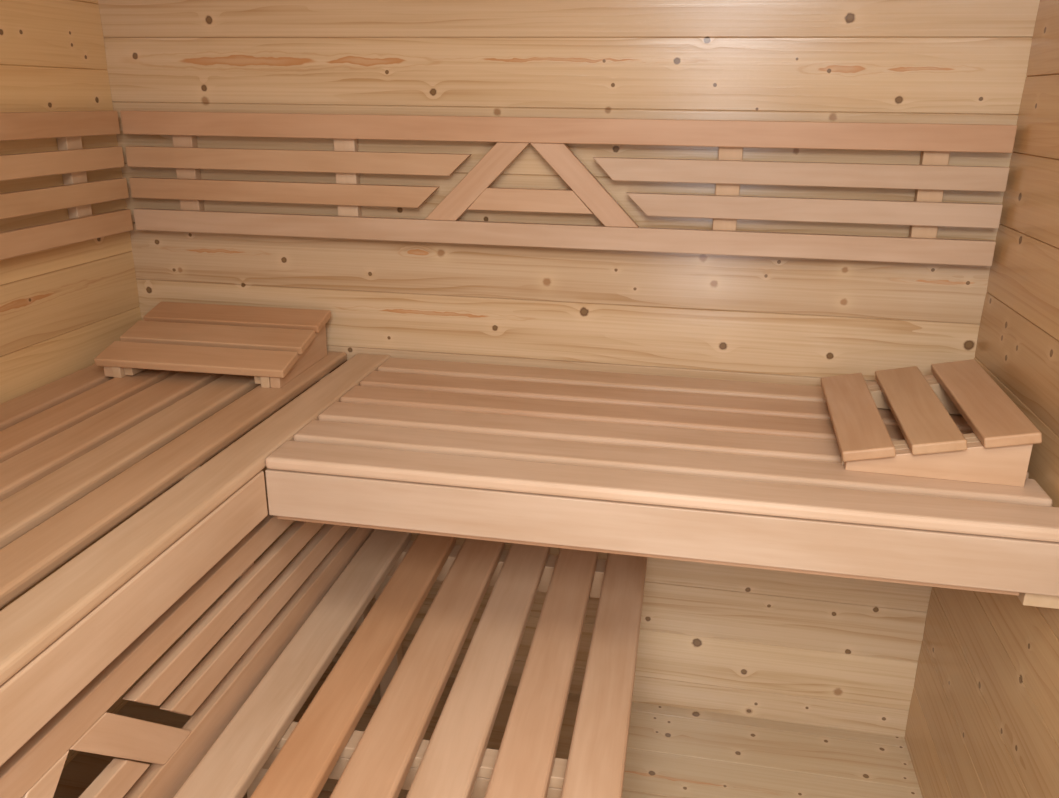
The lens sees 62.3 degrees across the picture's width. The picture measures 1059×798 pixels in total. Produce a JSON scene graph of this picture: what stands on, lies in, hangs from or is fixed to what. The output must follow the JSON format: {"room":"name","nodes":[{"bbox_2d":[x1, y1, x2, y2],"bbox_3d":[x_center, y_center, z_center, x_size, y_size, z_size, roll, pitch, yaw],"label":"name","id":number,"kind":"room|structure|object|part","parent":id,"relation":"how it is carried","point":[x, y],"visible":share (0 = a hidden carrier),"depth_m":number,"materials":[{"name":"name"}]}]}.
{"room":"spa","nodes":[
{"label":"spa","id":0,"kind":"room"},
{"bbox_2d":[0,0,183,767],"bbox_3d":[-1.087,-0.029,1.002,0.041,2.060,2.000,4,19,10],"label":"wall","id":1,"kind":"structure","parent":0,"point":[61,307],"depth_m":1.69,"materials":[{"name":"brown wood"}]},
{"bbox_2d":[0,111,132,259],"bbox_3d":[-1.043,-0.177,0.956,0.040,0.242,1.886,4,19,10],"label":"backrest","id":2,"kind":"object","parent":1,"relation":"attached to","point":[71,160],"visible":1,"depth_m":1.65,"materials":[{"name":"brown wood"}]},
{"bbox_2d":[0,351,390,766],"bbox_3d":[-0.772,0.234,1.063,0.593,0.098,1.926,4,19,10],"label":"bench","id":3,"kind":"object","parent":1,"relation":"attached to","point":[82,451],"visible":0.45,"depth_m":1.23,"materials":[{"name":"brown wood"}]},
{"bbox_3d":[-0.713,0.126,1.387,0.560,0.062,0.044,4,19,10],"label":"support rail","id":4,"kind":"part","parent":3,"relation":"part of","materials":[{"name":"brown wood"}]},
{"bbox_2d":[94,302,330,387],"bbox_3d":[-0.634,-0.115,1.783,0.391,0.098,0.250,4,19,9],"label":"headrest cover","id":5,"kind":"object","parent":3,"relation":"on","point":[274,346],"visible":1,"depth_m":1.75,"materials":[{"name":"brown wood"}]},
{"bbox_3d":[-0.618,-0.032,1.852,0.560,0.062,0.044,4,19,10],"label":"support rail","id":6,"kind":"part","parent":3,"relation":"part of","materials":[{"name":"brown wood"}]},
{"bbox_2d":[53,646,922,797],"bbox_3d":[-0.280,1.134,0.878,1.836,0.040,2.740,4,19,10],"label":"floor","id":7,"kind":"structure","parent":0,"point":[673,752],"depth_m":1.89,"materials":[{"name":"brown wood"}]},
{"bbox_2d":[0,511,374,797],"bbox_3d":[-0.527,0.634,1.138,0.040,0.728,1.914,4,19,10],"label":"screen","id":8,"kind":"object","parent":7,"relation":"on","point":[83,724],"visible":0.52,"depth_m":1.24,"materials":[{"name":"brown wood"}]},
{"bbox_2d":[173,529,646,797],"bbox_3d":[-0.172,0.732,1.296,0.593,0.449,1.400,4,19,9],"label":"bench","id":9,"kind":"object","parent":7,"relation":"on","point":[261,752],"visible":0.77,"depth_m":1.40,"materials":[{"name":"brown wood"}]},
{"bbox_3d":[-0.419,0.733,1.424,0.045,0.359,0.036,4,19,9],"label":"leg","id":10,"kind":"part","parent":9,"relation":"part of","materials":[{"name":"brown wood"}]},
{"bbox_3d":[-0.315,0.545,1.970,0.045,0.360,0.036,4,19,9],"label":"leg","id":11,"kind":"part","parent":9,"relation":"part of","materials":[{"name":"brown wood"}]},
{"bbox_3d":[-0.157,0.530,1.306,0.584,0.020,0.040,4,19,9],"label":"cross rail","id":12,"kind":"part","parent":9,"relation":"part of","materials":[{"name":"brown wood"}]},
{"bbox_3d":[-0.052,0.362,1.864,0.584,0.062,0.054,4,19,9],"label":"cross rail","id":13,"kind":"part","parent":9,"relation":"part of","materials":[{"name":"brown wood"}]},
{"bbox_2d":[98,0,1039,737],"bbox_3d":[-0.011,-0.288,1.792,1.836,2.060,0.041,4,19,10],"label":"wall","id":14,"kind":"structure","parent":0,"point":[842,653],"depth_m":1.73,"materials":[{"name":"brown wood"}]},
{"bbox_2d":[120,111,1016,265],"bbox_3d":[-0.001,-0.420,1.701,1.704,0.242,0.040,4,19,10],"label":"backrest","id":15,"kind":"object","parent":14,"relation":"attached to","point":[549,136],"visible":1,"depth_m":1.66,"materials":[{"name":"brown wood"}]},
{"bbox_2d":[265,358,1058,608],"bbox_3d":[0.216,0.100,1.536,1.161,0.130,0.587,4,19,10],"label":"bench","id":16,"kind":"object","parent":14,"relation":"attached to","point":[747,474],"visible":0.84,"depth_m":1.32,"materials":[{"name":"brown wood"}]},
{"bbox_3d":[0.139,0.184,1.301,1.102,0.095,0.022,4,19,10],"label":"rail","id":17,"kind":"part","parent":16,"relation":"part of","materials":[{"name":"brown wood"}]},
{"bbox_2d":[820,359,1041,486],"bbox_3d":[0.638,0.019,1.450,0.264,0.090,0.384,5,19,12],"label":"headrest cover","id":18,"kind":"object","parent":16,"relation":"on","point":[998,451],"visible":1,"depth_m":1.33,"materials":[{"name":"brown wood"}]},
{"bbox_2d":[904,0,1058,797],"bbox_3d":[0.677,0.101,0.685,0.041,2.060,2.000,4,19,10],"label":"wall","id":19,"kind":"structure","parent":0,"point":[983,719],"depth_m":1.44,"materials":[{"name":"brown wood"}]}
]}

